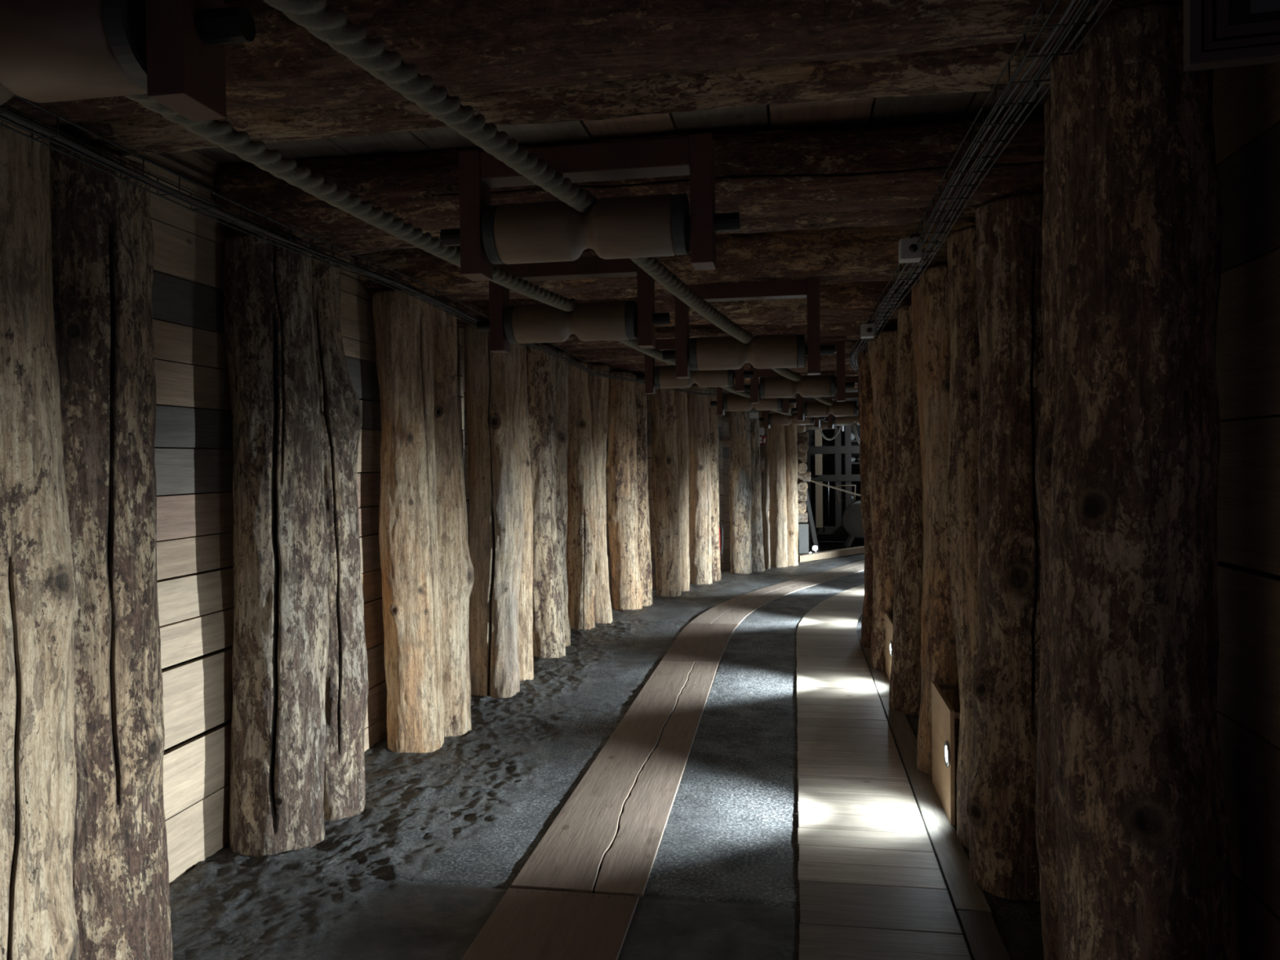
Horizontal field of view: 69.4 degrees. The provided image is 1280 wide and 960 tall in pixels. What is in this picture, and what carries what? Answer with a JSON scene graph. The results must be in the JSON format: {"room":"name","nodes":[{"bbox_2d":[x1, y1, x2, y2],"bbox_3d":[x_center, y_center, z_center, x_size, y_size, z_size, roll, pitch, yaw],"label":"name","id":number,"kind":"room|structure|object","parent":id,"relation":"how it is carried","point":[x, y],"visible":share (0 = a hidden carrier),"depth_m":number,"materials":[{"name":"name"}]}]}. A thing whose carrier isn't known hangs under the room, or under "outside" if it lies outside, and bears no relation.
{"room":"underground passage","nodes":[
{"label":"underground passage","id":0,"kind":"room"},
{"bbox_2d":[122,150,769,884],"bbox_3d":[-0.868,-0.052,6.805,1.292,3.132,15.618,0,1,17],"label":"wall","id":1,"kind":"structure","parent":0,"point":[193,451],"depth_m":3.71,"materials":[{"name":"wood"}]},
{"bbox_2d":[156,153,218,181],"bbox_3d":[-1.516,-1.234,5.015,0.012,0.050,7.050,-1,1,9],"label":"cable","id":2,"kind":"object","parent":1,"relation":"attached to","point":[164,155],"visible":0.08,"depth_m":3.58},
{"bbox_2d":[132,155,358,259],"bbox_3d":[-1.515,-1.189,5.016,0.012,0.050,7.050,-1,1,9],"label":"cable","id":3,"kind":"object","parent":1,"relation":"attached to","point":[196,181],"visible":0.12,"depth_m":3.59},
{"bbox_2d":[168,537,1044,959],"bbox_3d":[2.935,1.333,9.582,7.600,0.057,22.200,-1,1,9],"label":"floor","id":4,"kind":"structure","parent":0,"point":[440,837],"depth_m":4.01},
{"bbox_2d":[0,114,79,959],"bbox_3d":[-1.765,0.310,2.504,0.402,2.543,0.369,-2,2,-43],"label":"timber post","id":5,"kind":"object","parent":4,"relation":"on","point":[38,771],"visible":0.99,"depth_m":2.44,"materials":[{"name":"wood"}]},
{"bbox_2d":[2,0,1183,125],"bbox_3d":[-0.325,-1.129,2.248,3.304,0.341,0.356,-1,1,9],"label":"log","id":6,"kind":"object","parent":5,"relation":"on","point":[466,47],"visible":0.59,"depth_m":2.13,"materials":[{"name":"wood"}]},
{"bbox_2d":[49,142,173,959],"bbox_3d":[-1.648,0.304,2.828,0.337,2.538,0.367,-2,2,-45],"label":"timber post","id":7,"kind":"object","parent":4,"relation":"on","point":[103,243],"visible":0.79,"depth_m":2.72,"materials":[{"name":"wood"}]},
{"bbox_2d":[222,233,328,857],"bbox_3d":[-1.540,0.277,3.895,0.401,2.542,0.406,0,2,42],"label":"timber post","id":8,"kind":"object","parent":4,"relation":"on","point":[281,644],"visible":0.98,"depth_m":3.74,"materials":[{"name":"wood"}]},
{"bbox_2d":[311,254,368,821],"bbox_3d":[-1.423,0.271,4.197,0.331,2.537,0.313,0,2,44],"label":"timber post","id":9,"kind":"object","parent":4,"relation":"on","point":[346,694],"visible":0.56,"depth_m":4.09,"materials":[{"name":"wood"}]},
{"bbox_2d":[302,204,981,257],"bbox_3d":[-0.044,-1.163,3.931,3.300,0.307,0.311,-1,1,9],"label":"log","id":10,"kind":"object","parent":9,"relation":"on","point":[366,243],"visible":0.11,"depth_m":3.77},
{"bbox_2d":[372,289,444,752],"bbox_3d":[-1.286,0.246,5.144,0.344,2.543,0.356,-1,1,-11],"label":"timber post","id":11,"kind":"object","parent":4,"relation":"on","point":[411,602],"visible":0.98,"depth_m":5.00,"materials":[{"name":"wood"}]},
{"bbox_2d":[355,219,975,295],"bbox_3d":[0.114,-1.195,4.877,3.304,0.360,0.354,-1,1,9],"label":"log","id":12,"kind":"object","parent":11,"relation":"on","point":[842,251],"visible":0.34,"depth_m":4.69,"materials":[{"name":"wood"}]},
{"bbox_2d":[662,277,834,378],"bbox_3d":[0.566,-0.795,4.886,0.900,0.491,0.176,-1,1,9],"label":"roller","id":13,"kind":"object","parent":12,"relation":"hanging from","point":[784,350],"visible":0.93,"depth_m":4.83,"materials":[{"name":"brown wood"}]},
{"bbox_2d":[431,302,474,737],"bbox_3d":[-1.148,0.240,5.412,0.324,2.535,0.328,-1,1,10],"label":"timber post","id":14,"kind":"object","parent":4,"relation":"on","point":[456,574],"visible":0.5,"depth_m":5.29,"materials":[{"name":"wood"}]},
{"bbox_2d":[431,273,919,302],"bbox_3d":[0.157,-1.185,5.135,3.302,0.338,0.308,-1,1,10],"label":"log","id":15,"kind":"object","parent":14,"relation":"on","point":[620,292],"visible":0.07,"depth_m":5.13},
{"bbox_2d":[463,323,524,697],"bbox_3d":[-1.004,0.215,6.362,0.410,2.541,0.395,-2,2,-39],"label":"timber post","id":16,"kind":"object","parent":4,"relation":"on","point":[495,514],"visible":0.94,"depth_m":6.22,"materials":[{"name":"wood"}]},
{"bbox_2d":[0,94,733,395],"bbox_3d":[-0.307,-0.978,7.210,0.978,0.079,12.561,0,1,16],"label":"cable tray","id":17,"kind":"object","parent":16,"relation":"attached to","point":[5,104],"visible":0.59,"depth_m":2.93,"materials":[{"name":"metal"}]},
{"bbox_2d":[0,113,644,382],"bbox_3d":[-0.325,-0.964,7.186,0.898,0.035,12.493,0,1,16],"label":"cable","id":18,"kind":"object","parent":17,"relation":"in","point":[3,114],"visible":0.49,"depth_m":3.25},
{"bbox_2d":[0,105,716,395],"bbox_3d":[-0.299,-0.964,7.176,0.892,0.036,12.483,0,1,16],"label":"cable","id":19,"kind":"object","parent":17,"relation":"in","point":[2,107],"visible":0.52,"depth_m":2.86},
{"bbox_2d":[0,115,724,395],"bbox_3d":[-0.339,-0.965,7.191,0.900,0.040,12.499,0,1,16],"label":"cable","id":20,"kind":"object","parent":17,"relation":"in","point":[0,115],"visible":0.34,"depth_m":2.46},
{"bbox_2d":[0,111,725,395],"bbox_3d":[-0.313,-0.964,7.181,0.891,0.038,12.489,0,1,16],"label":"cable","id":21,"kind":"object","parent":17,"relation":"in","point":[109,162],"visible":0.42,"depth_m":2.86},
{"bbox_2d":[450,280,919,328],"bbox_3d":[0.324,-1.216,6.132,3.300,0.337,0.360,-1,1,9],"label":"log","id":22,"kind":"object","parent":16,"relation":"on","point":[861,298],"visible":0.23,"depth_m":5.94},
{"bbox_2d":[517,343,533,681],"bbox_3d":[-0.922,0.209,6.708,0.281,2.535,0.297,-1,1,-26],"label":"timber post","id":23,"kind":"object","parent":4,"relation":"on","point":[525,646],"visible":0.34,"depth_m":6.64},
{"bbox_2d":[654,313,897,326],"bbox_3d":[0.379,-1.222,6.463,3.300,0.303,0.334,0,1,9],"label":"log","id":24,"kind":"object","parent":23,"relation":"on","point":[824,317],"visible":0.1,"depth_m":6.31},
{"bbox_2d":[525,344,565,658],"bbox_3d":[-0.795,0.187,7.535,0.345,2.540,0.309,-1,1,9],"label":"timber post","id":25,"kind":"object","parent":4,"relation":"on","point":[548,628],"visible":0.73,"depth_m":7.42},
{"bbox_2d":[525,319,897,346],"bbox_3d":[0.519,-1.267,7.302,3.303,0.361,0.360,0,1,9],"label":"log","id":26,"kind":"object","parent":25,"relation":"on","point":[847,328],"visible":0.13,"depth_m":7.12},
{"bbox_2d":[461,888,639,959],"bbox_3d":[-0.452,1.566,2.187,0.495,0.031,2.490,-1,1,9],"label":"board","id":27,"kind":"object","parent":4,"relation":"on","point":[526,924],"visible":1,"depth_m":3.16,"materials":[{"name":"wood"}]},
{"bbox_2d":[555,351,570,646],"bbox_3d":[-0.740,0.181,7.895,0.280,2.537,0.299,-1,1,-28],"label":"timber post","id":28,"kind":"object","parent":4,"relation":"on","point":[562,367],"visible":0.38,"depth_m":7.80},
{"bbox_2d":[553,335,867,350],"bbox_3d":[0.576,-1.255,7.642,3.300,0.310,0.303,-1,1,9],"label":"log","id":29,"kind":"object","parent":28,"relation":"on","point":[615,344],"visible":0.09,"depth_m":7.72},
{"bbox_2d":[744,341,854,403],"bbox_3d":[1.275,-0.870,7.494,0.900,0.476,0.176,-1,1,9],"label":"roller","id":30,"kind":"object","parent":29,"relation":"hanging from","point":[823,385],"visible":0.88,"depth_m":7.42,"materials":[{"name":"brown wood"}]},
{"bbox_2d":[566,360,596,630],"bbox_3d":[-0.582,0.157,8.787,0.319,2.541,0.369,0,1,32],"label":"timber post","id":31,"kind":"object","parent":4,"relation":"on","point":[581,535],"visible":0.82,"depth_m":8.67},
{"bbox_2d":[557,338,867,362],"bbox_3d":[0.731,-1.288,8.485,3.192,0.343,0.353,-1,1,11],"label":"log","id":32,"kind":"object","parent":31,"relation":"on","point":[614,353],"visible":0.12,"depth_m":8.58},
{"bbox_2d":[587,364,612,623],"bbox_3d":[-0.440,0.151,9.041,0.320,2.535,0.297,-1,1,10],"label":"timber post","id":33,"kind":"object","parent":4,"relation":"on","point":[598,385],"visible":0.44,"depth_m":8.96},
{"bbox_2d":[586,350,857,364],"bbox_3d":[0.860,-1.282,8.723,3.194,0.301,0.306,0,1,15],"label":"log","id":34,"kind":"object","parent":33,"relation":"on","point":[628,362],"visible":0.02,"depth_m":8.94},
{"bbox_2d":[511,661,694,893],"bbox_3d":[-0.012,1.490,5.370,0.314,0.030,3.885,-1,1,9],"label":"board","id":35,"kind":"object","parent":4,"relation":"on","point":[571,854],"visible":0.91,"depth_m":4.35,"materials":[{"name":"wood"}]},
{"bbox_2d":[605,371,642,610],"bbox_3d":[-0.171,0.127,9.875,0.346,2.542,0.333,0,1,28],"label":"timber post","id":36,"kind":"object","parent":4,"relation":"on","point":[621,464],"visible":0.94,"depth_m":9.75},
{"bbox_2d":[600,352,857,372],"bbox_3d":[1.091,-1.312,9.390,3.193,0.343,0.328,0,1,20],"label":"log","id":37,"kind":"object","parent":36,"relation":"on","point":[831,358],"visible":0.02,"depth_m":9.58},
{"bbox_2d":[634,374,653,606],"bbox_3d":[-0.007,0.121,10.136,0.271,2.537,0.263,-2,1,-31],"label":"timber post","id":38,"kind":"object","parent":4,"relation":"on","point":[643,530],"visible":0.46,"depth_m":10.03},
{"bbox_2d":[630,362,857,374],"bbox_3d":[1.224,-1.294,9.582,3.190,0.319,0.304,0,1,22],"label":"log","id":39,"kind":"object","parent":38,"relation":"on","point":[635,372],"visible":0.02,"depth_m":9.55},
{"bbox_2d":[710,368,796,415],"bbox_3d":[1.184,-0.921,9.678,0.900,0.466,0.176,0,1,15],"label":"roller","id":40,"kind":"object","parent":39,"relation":"hanging from","point":[731,402],"visible":0.67,"depth_m":9.62,"materials":[{"name":"brown wood"}]},
{"bbox_2d":[594,662,719,897],"bbox_3d":[0.218,1.490,5.331,0.229,0.030,3.885,-1,1,9],"label":"board","id":41,"kind":"object","parent":4,"relation":"on","point":[626,868],"visible":0.93,"depth_m":4.34,"materials":[{"name":"wood"}]},
{"bbox_2d":[649,387,680,596],"bbox_3d":[0.303,0.100,10.806,0.329,2.542,0.325,-2,2,-39],"label":"timber post","id":42,"kind":"object","parent":4,"relation":"on","point":[665,490],"visible":0.91,"depth_m":10.68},
{"bbox_2d":[733,363,857,371],"bbox_3d":[1.496,-1.339,10.162,3.192,0.340,0.364,0,1,28],"label":"log","id":43,"kind":"object","parent":42,"relation":"on","point":[846,365],"visible":0.04,"depth_m":9.87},
{"bbox_2d":[674,387,689,591],"bbox_3d":[0.463,0.092,11.176,0.273,2.535,0.246,0,1,34],"label":"timber post","id":44,"kind":"object","parent":4,"relation":"on","point":[680,397],"visible":0.44,"depth_m":11.07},
{"bbox_2d":[686,385,712,584],"bbox_3d":[0.759,0.073,11.761,0.308,2.540,0.291,-2,2,-40],"label":"timber post","id":45,"kind":"object","parent":4,"relation":"on","point":[698,415],"visible":0.98,"depth_m":11.65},
{"bbox_2d":[692,368,858,385],"bbox_3d":[1.858,-1.354,11.001,3.191,0.341,0.343,0,1,33],"label":"log","id":46,"kind":"object","parent":45,"relation":"on","point":[846,371],"visible":0.05,"depth_m":10.68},
{"bbox_2d":[791,375,859,421],"bbox_3d":[2.200,-0.942,10.664,0.900,0.496,0.176,0,1,18],"label":"roller","id":47,"kind":"object","parent":46,"relation":"hanging from","point":[846,408],"visible":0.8,"depth_m":10.61,"materials":[{"name":"brown wood"}]},
{"bbox_2d":[661,623,738,663],"bbox_3d":[0.555,1.423,8.098,0.513,0.030,1.675,-1,1,9],"label":"board","id":48,"kind":"object","parent":4,"relation":"on","point":[696,642],"visible":0.89,"depth_m":7.98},
{"bbox_2d":[707,386,720,581],"bbox_3d":[0.919,0.067,12.046,0.237,2.535,0.240,0,1,18],"label":"timber post","id":49,"kind":"object","parent":4,"relation":"on","point":[713,425],"visible":0.41,"depth_m":11.96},
{"bbox_2d":[728,391,751,573],"bbox_3d":[1.384,0.042,12.778,0.312,2.540,0.339,-1,1,-2],"label":"timber post","id":50,"kind":"object","parent":4,"relation":"on","point":[740,453],"visible":0.89,"depth_m":12.66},
{"bbox_2d":[688,582,800,623],"bbox_3d":[1.212,1.363,10.442,0.365,0.030,3.303,0,1,26],"label":"board","id":51,"kind":"object","parent":4,"relation":"on","point":[709,616],"visible":0.84,"depth_m":10.10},
{"bbox_2d":[750,407,764,571],"bbox_3d":[1.587,0.036,13.019,0.288,2.537,0.296,0,1,25],"label":"timber post","id":52,"kind":"object","parent":4,"relation":"on","point":[757,537],"visible":0.49,"depth_m":12.92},
{"bbox_2d":[762,410,770,568],"bbox_3d":[1.808,0.042,13.217,0.110,2.519,0.078,-1,1,9],"label":"pole","id":53,"kind":"object","parent":4,"relation":"on","point":[766,479],"visible":0.84,"depth_m":13.20,"materials":[{"name":"brown wood"}]},
{"bbox_2d":[712,582,823,624],"bbox_3d":[1.450,1.360,10.402,0.399,0.030,3.312,0,1,26],"label":"board","id":54,"kind":"object","parent":4,"relation":"on","point":[736,615],"visible":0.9,"depth_m":10.12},
{"bbox_2d":[768,410,787,567],"bbox_3d":[2.005,0.018,13.480,0.284,2.542,0.275,-1,1,-20],"label":"timber post","id":55,"kind":"object","parent":4,"relation":"on","point":[776,437],"visible":0.73,"depth_m":13.38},
{"bbox_2d":[784,395,798,565],"bbox_3d":[2.207,0.014,13.644,0.254,2.536,0.242,0,1,29],"label":"timber post","id":56,"kind":"object","parent":4,"relation":"on","point":[790,431],"visible":0.55,"depth_m":13.55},
{"bbox_3d":[3.318,-1.411,12.862,3.190,0.321,0.293,0,26,34],"label":"log","id":57,"kind":"object","parent":56,"relation":"on","visible":0},
{"bbox_2d":[823,391,859,428],"bbox_3d":[3.079,-1.003,13.254,0.902,0.511,0.203,0,1,27],"label":"roller","id":58,"kind":"object","parent":57,"relation":"hanging from","point":[832,420],"visible":0.46,"depth_m":13.25,"materials":[{"name":"brown wood"}]},
{"bbox_2d":[798,523,808,554],"bbox_3d":[2.571,0.968,14.522,0.150,0.560,0.150,-1,1,9],"label":"support","id":59,"kind":"object","parent":4,"relation":"on","point":[802,527],"visible":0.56,"depth_m":14.45,"materials":[{"name":"grey paint"}]},
{"bbox_2d":[802,397,810,548],"bbox_3d":[2.935,-0.158,16.341,0.140,2.720,0.140,-1,1,9],"label":"post","id":60,"kind":"object","parent":4,"relation":"on","point":[807,463],"visible":0.24,"depth_m":16.27,"materials":[{"name":"brown wood"}]},
{"bbox_2d":[805,489,819,552],"bbox_3d":[2.830,0.667,15.298,0.090,1.126,0.290,-2,2,-40],"label":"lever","id":61,"kind":"object","parent":4,"relation":"on","point":[812,528],"visible":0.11,"depth_m":15.27,"materials":[{"name":"grey paint"}]},
{"bbox_2d":[786,560,864,582],"bbox_3d":[3.075,1.270,13.515,0.201,0.030,4.031,0,2,34],"label":"board","id":62,"kind":"object","parent":4,"relation":"on","point":[803,579],"visible":0.56,"depth_m":12.76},
{"bbox_2d":[798,546,864,562],"bbox_3d":[3.069,1.176,14.728,1.878,0.100,0.120,-2,2,-43],"label":"beam","id":63,"kind":"structure","parent":4,"relation":"on","point":[855,550],"depth_m":14.62,"materials":[{"name":"brown wood"}]},
{"bbox_2d":[804,564,864,582],"bbox_3d":[3.314,1.267,13.475,0.234,0.030,4.046,0,2,34],"label":"board","id":64,"kind":"object","parent":4,"relation":"on","point":[829,577],"visible":0.47,"depth_m":12.49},
{"bbox_2d":[809,398,860,534],"bbox_3d":[4.492,-0.284,17.016,2.750,2.500,0.950,-1,1,9],"label":"rack","id":65,"kind":"object","parent":4,"relation":"on","point":[837,529],"visible":0.2,"depth_m":16.70,"materials":[{"name":"black metal"}]},
{"bbox_2d":[814,453,822,475],"bbox_3d":[3.226,-0.279,16.695,0.125,0.380,0.030,-1,1,9],"label":"plank","id":66,"kind":"object","parent":65,"relation":"attached to","point":[818,457],"visible":1,"depth_m":16.68,"materials":[{"name":"brown wood"}]},
{"bbox_2d":[814,427,822,446],"bbox_3d":[3.218,-0.884,16.682,0.125,0.550,0.030,-1,1,9],"label":"plank","id":67,"kind":"object","parent":65,"relation":"attached to","point":[818,437],"visible":0.56,"depth_m":16.67,"materials":[{"name":"brown wood"}]},
{"bbox_2d":[815,481,822,527],"bbox_3d":[3.236,0.445,16.711,0.125,0.830,0.030,-1,1,9],"label":"plank","id":68,"kind":"object","parent":65,"relation":"attached to","point":[819,488],"visible":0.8,"depth_m":16.70,"materials":[{"name":"brown wood"}]},
{"bbox_2d":[835,484,864,548],"bbox_3d":[3.926,0.646,16.097,0.946,1.124,0.854,0,1,28],"label":"winch","id":69,"kind":"object","parent":4,"relation":"on","point":[852,522],"visible":0.47,"depth_m":15.80,"materials":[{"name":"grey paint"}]},
{"bbox_2d":[857,346,873,648],"bbox_3d":[2.006,0.142,7.802,0.304,2.543,0.324,0,2,34],"label":"timber post","id":70,"kind":"object","parent":4,"relation":"on","point":[865,390],"visible":0.39,"depth_m":7.73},
{"bbox_2d":[859,638,889,697],"bbox_3d":[1.822,1.430,7.136,0.120,0.030,1.995,-1,1,9],"label":"board","id":71,"kind":"object","parent":4,"relation":"on","point":[882,682],"visible":0.41,"depth_m":6.66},
{"bbox_2d":[867,329,897,671],"bbox_3d":[1.895,0.162,6.956,0.302,2.543,0.309,-2,2,-39],"label":"timber post","id":72,"kind":"object","parent":4,"relation":"on","point":[882,351],"visible":0.52,"depth_m":6.85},
{"bbox_2d":[795,583,971,959],"bbox_3d":[2.251,1.399,8.116,1.919,0.036,15.154,0,1,19],"label":"boardwalk","id":73,"kind":"object","parent":4,"relation":"on","point":[872,886],"visible":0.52,"depth_m":3.98,"materials":[{"name":"wood"}]},
{"bbox_2d":[884,612,893,680],"bbox_3d":[1.802,1.209,6.427,0.109,0.448,0.830,-1,1,9],"label":"plywood panel","id":74,"kind":"object","parent":4,"relation":"on","point":[888,620],"visible":0.4,"depth_m":6.63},
{"bbox_2d":[888,304,923,715],"bbox_3d":[1.726,0.189,5.813,0.332,2.540,0.298,-1,1,10],"label":"timber post","id":75,"kind":"object","parent":4,"relation":"on","point":[904,687],"visible":0.52,"depth_m":5.72,"materials":[{"name":"wood"}]},
{"bbox_2d":[880,696,935,791],"bbox_3d":[1.513,1.475,5.287,0.120,0.030,1.745,-1,1,9],"label":"board","id":76,"kind":"object","parent":4,"relation":"on","point":[905,740],"visible":0.61,"depth_m":5.10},
{"bbox_2d":[911,280,928,698],"bbox_3d":[1.602,0.212,4.967,0.290,2.535,0.268,-1,1,-28],"label":"timber post","id":77,"kind":"object","parent":4,"relation":"on","point":[916,324],"visible":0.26,"depth_m":4.95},
{"bbox_2d":[916,264,959,780],"bbox_3d":[1.569,0.217,4.663,0.318,2.541,0.343,-1,1,-27],"label":"timber post","id":78,"kind":"object","parent":4,"relation":"on","point":[941,659],"visible":0.41,"depth_m":4.55,"materials":[{"name":"wood"}]},
{"bbox_2d":[913,789,991,912],"bbox_3d":[1.271,1.510,3.835,0.120,0.030,1.190,-1,1,9],"label":"board","id":79,"kind":"object","parent":4,"relation":"on","point":[953,860],"visible":0.71,"depth_m":3.69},
{"bbox_2d":[931,680,959,825],"bbox_3d":[1.438,1.237,4.249,0.109,0.498,0.545,-1,1,9],"label":"plywood panel","id":80,"kind":"object","parent":79,"relation":"on","point":[943,714],"visible":0.93,"depth_m":4.20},
{"bbox_2d":[943,740,950,767],"bbox_3d":[1.342,1.198,4.044,0.009,0.112,0.112,-1,1,9],"label":"recessed light","id":81,"kind":"object","parent":80,"relation":"attached to","point":[946,748],"visible":1,"depth_m":4.02,"materials":[{"name":"metal"}]},
{"bbox_2d":[947,225,980,848],"bbox_3d":[1.438,0.240,3.796,0.337,2.538,0.352,-1,1,-27],"label":"timber post","id":82,"kind":"object","parent":4,"relation":"on","point":[964,341],"visible":0.38,"depth_m":3.73,"materials":[{"name":"wood"}]},
{"bbox_2d":[956,910,1010,959],"bbox_3d":[0.961,1.555,1.981,0.120,0.030,2.550,-1,1,9],"label":"board","id":83,"kind":"object","parent":4,"relation":"on","point":[982,935],"visible":0.9,"depth_m":3.07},
{"bbox_2d":[965,192,1044,902],"bbox_3d":[1.415,0.245,3.441,0.402,2.540,0.372,-2,2,-42],"label":"timber post","id":84,"kind":"object","parent":4,"relation":"on","point":[1001,800],"visible":0.66,"depth_m":3.33,"materials":[{"name":"wood"}]},
{"bbox_2d":[215,114,1044,239],"bbox_3d":[-0.093,-1.177,3.636,3.304,0.359,0.355,0,1,9],"label":"log","id":85,"kind":"object","parent":84,"relation":"on","point":[772,172],"visible":0.65,"depth_m":3.43,"materials":[{"name":"wood"}]},
{"bbox_2d":[1035,96,1061,959],"bbox_3d":[1.177,0.273,2.433,0.319,2.535,0.250,-2,2,-44],"label":"timber post","id":86,"kind":"object","parent":4,"relation":"on","point":[1045,813],"visible":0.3,"depth_m":2.40,"materials":[{"name":"wood"}]},
{"bbox_2d":[45,39,1057,155],"bbox_3d":[-0.274,-1.140,2.552,3.303,0.325,0.306,-1,1,10],"label":"log","id":87,"kind":"object","parent":86,"relation":"on","point":[973,68],"visible":0.28,"depth_m":2.46,"materials":[{"name":"wood"}]},
{"bbox_2d":[440,133,739,280],"bbox_3d":[-0.157,-0.801,2.745,0.900,0.366,0.176,-1,1,9],"label":"roller","id":88,"kind":"object","parent":87,"relation":"hanging from","point":[655,225],"visible":0.99,"depth_m":2.69,"materials":[{"name":"brown wood"}]},
{"bbox_2d":[262,0,855,416],"bbox_3d":[1.201,-0.857,7.194,0.266,0.333,16.780,0,1,18],"label":"rope","id":89,"kind":"object","parent":88,"relation":"on","point":[332,26],"visible":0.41,"depth_m":1.95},
{"bbox_2d":[1048,3,1231,959],"bbox_3d":[1.110,0.280,2.063,0.373,2.540,0.370,0,2,42],"label":"timber post","id":90,"kind":"object","parent":4,"relation":"on","point":[1142,820],"visible":0.98,"depth_m":1.93,"materials":[{"name":"wood"}]},
{"bbox_2d":[850,0,1112,373],"bbox_3d":[2.004,-1.079,6.904,1.074,0.079,12.720,0,1,16],"label":"cable tray","id":91,"kind":"object","parent":90,"relation":"attached to","point":[1042,5],"visible":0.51,"depth_m":2.59,"materials":[{"name":"metal"}]},
{"bbox_2d":[860,320,875,338],"bbox_3d":[1.507,-0.997,6.106,0.092,0.110,0.099,-1,1,9],"label":"junction box","id":92,"kind":"object","parent":91,"relation":"attached to","point":[867,331],"visible":0.98,"depth_m":6.08,"materials":[{"name":"white plastic"}]},
{"bbox_2d":[897,233,921,262],"bbox_3d":[1.119,-0.962,3.819,0.092,0.110,0.099,-1,1,9],"label":"junction box","id":93,"kind":"object","parent":91,"relation":"attached to","point":[908,251],"visible":0.94,"depth_m":3.79,"materials":[{"name":"white plastic"}]},
{"bbox_2d":[851,0,1061,371],"bbox_3d":[1.971,-1.064,6.913,0.975,0.035,12.712,0,1,17],"label":"cable","id":94,"kind":"object","parent":91,"relation":"in","point":[1024,60],"visible":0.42,"depth_m":2.63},
{"bbox_2d":[853,0,1076,369],"bbox_3d":[1.985,-1.064,6.908,0.982,0.036,12.706,0,1,16],"label":"cable","id":95,"kind":"object","parent":91,"relation":"in","point":[1071,4],"visible":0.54,"depth_m":2.40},
{"bbox_2d":[855,0,1081,365],"bbox_3d":[2.002,-1.064,6.900,0.978,0.036,12.696,0,1,17],"label":"cable","id":96,"kind":"object","parent":91,"relation":"in","point":[1078,2],"visible":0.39,"depth_m":2.35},
{"bbox_2d":[861,0,1091,351],"bbox_3d":[2.021,-1.065,6.894,0.972,0.038,12.691,0,1,16],"label":"cable","id":97,"kind":"object","parent":91,"relation":"in","point":[1086,3],"visible":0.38,"depth_m":2.50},
{"bbox_2d":[866,0,1103,350],"bbox_3d":[2.037,-1.065,6.887,0.978,0.037,12.681,0,1,16],"label":"cable","id":98,"kind":"object","parent":91,"relation":"in","point":[1099,3],"visible":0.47,"depth_m":2.51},
{"bbox_2d":[192,86,1051,166],"bbox_3d":[2.088,-1.481,8.726,6.160,0.033,20.361,-1,1,9],"label":"ceiling","id":99,"kind":"structure","parent":0,"point":[886,111],"depth_m":3.45,"materials":[{"name":"wood"}]},
{"bbox_2d":[476,256,670,353],"bbox_3d":[-0.313,-0.806,4.242,0.900,0.416,0.176,-1,1,9],"label":"roller","id":100,"kind":"object","parent":99,"relation":"hanging from","point":[619,320],"visible":0.85,"depth_m":4.18,"materials":[{"name":"brown wood"}]},
{"bbox_3d":[-0.383,-1.119,1.418,3.500,0.347,0.335,-1,1,9],"label":"log","id":101,"kind":"object","parent":99,"relation":"attached to","visible":0},
{"bbox_2d":[0,0,255,120],"bbox_3d":[-1.069,-0.769,1.539,0.900,0.351,0.176,-1,1,9],"label":"roller","id":102,"kind":"object","parent":101,"relation":"hanging from","point":[172,52],"visible":1,"depth_m":1.44,"materials":[{"name":"brown wood"}]},
{"bbox_2d":[124,93,794,415],"bbox_3d":[0.672,-0.841,7.589,0.282,0.290,17.340,0,1,17],"label":"rope","id":103,"kind":"object","parent":102,"relation":"on","point":[222,134],"visible":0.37,"depth_m":2.45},
{"bbox_2d":[635,337,753,394],"bbox_3d":[0.417,-0.879,7.089,0.900,0.416,0.176,-1,1,9],"label":"roller","id":104,"kind":"object","parent":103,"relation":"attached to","point":[659,376],"visible":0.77,"depth_m":7.04,"materials":[{"name":"brown wood"}]},
{"bbox_2d":[795,399,844,431],"bbox_3d":[2.856,-1.027,14.710,0.900,0.521,0.176,0,1,27],"label":"roller","id":105,"kind":"object","parent":103,"relation":"attached to","point":[824,425],"visible":0.22,"depth_m":14.63,"materials":[{"name":"brown wood"}]},
{"bbox_2d":[796,398,860,537],"bbox_3d":[5.095,-0.365,18.054,5.900,3.000,0.100,-1,1,9],"label":"wall","id":106,"kind":"structure","parent":0,"point":[828,460],"depth_m":18.24,"materials":[{"name":"brown wood"}]},
{"bbox_2d":[1212,62,1279,959],"bbox_3d":[2.612,-0.034,6.745,1.430,3.000,16.632,0,1,17],"label":"wall","id":107,"kind":"structure","parent":0,"point":[1246,112],"depth_m":2.02,"materials":[{"name":"wood"}]},
{"bbox_2d":[1183,0,1279,71],"bbox_3d":[1.185,-0.803,1.429,0.620,0.270,0.050,0,1,14],"label":"framed panel","id":108,"kind":"object","parent":107,"relation":"attached to","point":[1218,33],"visible":1,"depth_m":1.48,"materials":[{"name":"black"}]},
{"bbox_3d":[2.700,-1.371,12.232,3.190,0.313,0.311,0,26,34],"label":"log","id":109,"kind":"object","parent":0,"visible":0},
{"bbox_2d":[759,393,825,428],"bbox_3d":[2.068,-0.970,12.602,0.900,0.521,0.176,0,1,21],"label":"roller","id":110,"kind":"object","parent":109,"relation":"hanging from","point":[770,419],"visible":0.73,"depth_m":12.56,"materials":[{"name":"brown wood"}]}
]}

